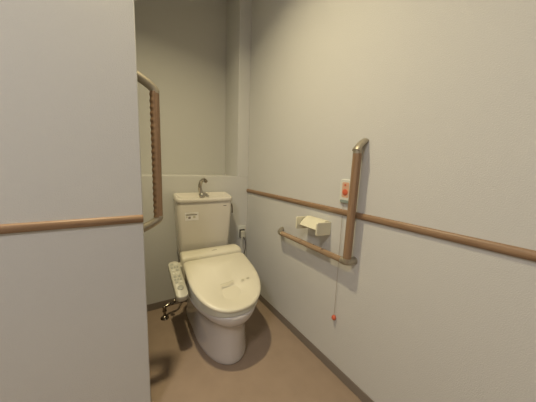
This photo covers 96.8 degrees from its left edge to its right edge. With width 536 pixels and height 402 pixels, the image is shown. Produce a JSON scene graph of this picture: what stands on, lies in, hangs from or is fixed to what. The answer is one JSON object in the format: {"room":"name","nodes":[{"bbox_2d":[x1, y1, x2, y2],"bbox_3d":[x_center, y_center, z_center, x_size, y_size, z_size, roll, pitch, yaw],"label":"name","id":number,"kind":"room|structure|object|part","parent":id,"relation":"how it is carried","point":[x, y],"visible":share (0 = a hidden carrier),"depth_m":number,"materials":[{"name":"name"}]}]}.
{"room":"accessible toilet room","nodes":[
{"label":"accessible toilet room","id":0,"kind":"room"},
{"bbox_2d":[0,0,150,401],"bbox_3d":[-1.666,-0.390,1.023,1.876,2.800,1.343,-3,10,-32],"label":"wall","id":1,"kind":"structure","parent":0,"point":[74,322],"depth_m":0.88,"materials":[{"name":"white paint"}]},
{"bbox_2d":[0,215,143,233],"bbox_3d":[-1.282,0.116,0.540,1.776,0.033,0.014,-3,10,-32],"label":"trim","id":2,"kind":"structure","parent":1,"relation":"attached to","point":[102,221],"depth_m":0.87,"materials":[{"name":"brown wood"}]},
{"bbox_2d":[137,71,162,231],"bbox_3d":[-0.547,-0.208,1.095,0.103,0.718,0.039,-3,10,-32],"label":"grab bar","id":3,"kind":"object","parent":1,"relation":"attached to","point":[154,100],"visible":0.98,"depth_m":1.09,"materials":[{"name":"brown wood"}]},
{"bbox_3d":[-0.536,-0.523,1.049,0.103,0.082,0.039,-3,10,-32],"label":"curved arm","id":4,"kind":"part","parent":3,"relation":"part of","materials":[{"name":"beige metal"}]},
{"bbox_3d":[-0.557,0.108,1.141,0.102,0.077,0.039,-3,10,-32],"label":"curved arm","id":5,"kind":"part","parent":3,"relation":"part of","materials":[{"name":"beige metal"}]},
{"bbox_2d":[134,0,225,174],"bbox_3d":[-0.783,-0.544,2.290,0.967,2.800,0.100,-3,10,-32],"label":"wall","id":6,"kind":"structure","parent":0,"point":[181,44],"depth_m":2.16,"materials":[{"name":"white paint"}]},
{"bbox_2d":[141,174,247,304],"bbox_3d":[-0.704,0.317,2.238,0.967,1.118,0.314,-3,10,-32],"label":"wall","id":7,"kind":"structure","parent":0,"point":[160,245],"depth_m":1.98,"materials":[{"name":"white paint"}]},
{"bbox_2d":[147,298,186,311],"bbox_3d":[-0.641,0.863,2.178,0.961,0.060,0.006,-3,10,-32],"label":"baseboard","id":8,"kind":"structure","parent":7,"relation":"attached to","point":[157,305],"depth_m":2.00,"materials":[{"name":"brown plastic"}]},
{"bbox_2d":[238,225,244,237],"bbox_3d":[-0.255,0.299,2.321,0.076,0.120,0.012,-3,10,-32],"label":"power outlet","id":9,"kind":"object","parent":7,"relation":"attached to","point":[240,228],"visible":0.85,"depth_m":2.31,"materials":[{"name":"white plastic"}]},
{"bbox_2d":[240,230,245,253],"bbox_3d":[-0.290,0.436,2.210,0.060,0.268,0.285,6,9,24],"label":"plug","id":10,"kind":"object","parent":7,"relation":"attached to","point":[242,233],"visible":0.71,"depth_m":2.30,"materials":[{"name":"grey plastic"}]},
{"bbox_2d":[225,0,251,175],"bbox_3d":[-0.291,-1.087,2.260,0.111,1.682,0.314,-3,10,-32],"label":"column","id":11,"kind":"structure","parent":0,"point":[238,12],"depth_m":2.18,"materials":[{"name":"white paint"}]},
{"bbox_2d":[147,299,361,401],"bbox_3d":[-0.523,1.218,0.330,2.943,0.100,4.160,-3,10,-32],"label":"floor","id":12,"kind":"structure","parent":0,"point":[275,365],"depth_m":1.44,"materials":[{"name":"plastic"}]},
{"bbox_2d":[160,298,175,320],"bbox_3d":[-0.761,0.725,1.892,0.184,0.407,0.076,-4,10,-38],"label":"valve","id":13,"kind":"object","parent":12,"relation":"on","point":[164,317],"visible":0.67,"depth_m":1.87,"materials":[{"name":"silver metal"}]},
{"bbox_2d":[168,178,260,364],"bbox_3d":[-0.397,0.410,1.704,0.561,1.109,0.911,-3,10,-32],"label":"toilet","id":14,"kind":"object","parent":12,"relation":"on","point":[221,288],"visible":1,"depth_m":1.60,"materials":[{"name":"ceramic"}]},
{"bbox_3d":[-0.600,0.526,1.580,0.074,0.146,0.332,-3,10,-32],"label":"control panel","id":15,"kind":"part","parent":14,"relation":"part of","materials":[{"name":"grey plastic"}]},
{"bbox_3d":[-0.542,-0.111,1.965,0.059,0.163,0.103,-3,10,-32],"label":"spout","id":16,"kind":"part","parent":14,"relation":"part of","materials":[{"name":"silver metal"}]},
{"bbox_3d":[-0.532,-0.034,1.968,0.465,0.058,0.201,-3,10,-32],"label":"cistern lid","id":17,"kind":"part","parent":14,"relation":"part of","materials":[{"name":"ceramic"}]},
{"bbox_3d":[-0.334,0.787,1.701,0.455,0.370,0.735,-3,10,-32],"label":"bowl","id":18,"kind":"part","parent":14,"relation":"part of","materials":[{"name":"ceramic"}]},
{"bbox_3d":[-0.277,0.543,1.576,0.445,0.148,0.516,-3,10,-32],"label":"seat","id":19,"kind":"part","parent":14,"relation":"part of","materials":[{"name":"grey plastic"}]},
{"bbox_3d":[-0.272,0.517,1.567,0.471,0.149,0.516,-3,10,-32],"label":"lid","id":20,"kind":"part","parent":14,"relation":"part of","materials":[{"name":"beige plastic"}]},
{"bbox_2d":[246,0,535,401],"bbox_3d":[0.736,-0.283,0.866,0.100,2.800,4.160,-3,10,-32],"label":"wall","id":21,"kind":"structure","parent":0,"point":[442,93],"depth_m":1.03,"materials":[{"name":"white paint"}]},
{"bbox_2d":[295,216,330,235],"bbox_3d":[0.273,0.148,1.452,0.114,0.085,0.192,-3,10,-32],"label":"toilet paper holder","id":22,"kind":"object","parent":21,"relation":"attached to","point":[322,227],"visible":1,"depth_m":1.42,"materials":[{"name":"beige plastic"}]},
{"bbox_2d":[258,294,373,401],"bbox_3d":[0.726,1.097,0.904,0.006,0.060,3.646,-3,10,-32],"label":"baseboard","id":23,"kind":"structure","parent":21,"relation":"attached to","point":[344,378],"depth_m":1.53,"materials":[{"name":"brown plastic"}]},
{"bbox_2d":[278,138,368,265],"bbox_3d":[0.270,-0.031,1.485,0.084,0.658,0.704,-3,10,-32],"label":"grab bar","id":24,"kind":"object","parent":21,"relation":"attached to","point":[347,259],"visible":1,"depth_m":1.20,"materials":[{"name":"brown wood"}]},
{"bbox_2d":[331,179,349,319],"bbox_3d":[0.406,0.293,1.337,0.027,0.826,0.074,-3,10,-32],"label":"switch","id":25,"kind":"object","parent":21,"relation":"attached to","point":[345,184],"visible":0.89,"depth_m":1.29,"materials":[{"name":"white plastic"}]},
{"bbox_3d":[0.401,0.343,1.352,0.002,0.680,0.002,-3,10,-32],"label":"pull cord","id":26,"kind":"part","parent":25,"relation":"part of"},
{"bbox_2d":[342,182,348,197],"bbox_3d":[0.417,-0.059,1.283,0.002,0.082,0.046,-3,10,-32],"label":"print","id":27,"kind":"object","parent":25,"relation":"on","point":[345,185],"depth_m":1.28},
{"bbox_2d":[246,189,535,261],"bbox_3d":[0.756,0.155,0.764,0.014,0.033,3.646,-3,10,-32],"label":"trim","id":28,"kind":"structure","parent":21,"relation":"attached to","point":[523,253],"depth_m":0.94,"materials":[{"name":"brown wood"}]}
]}

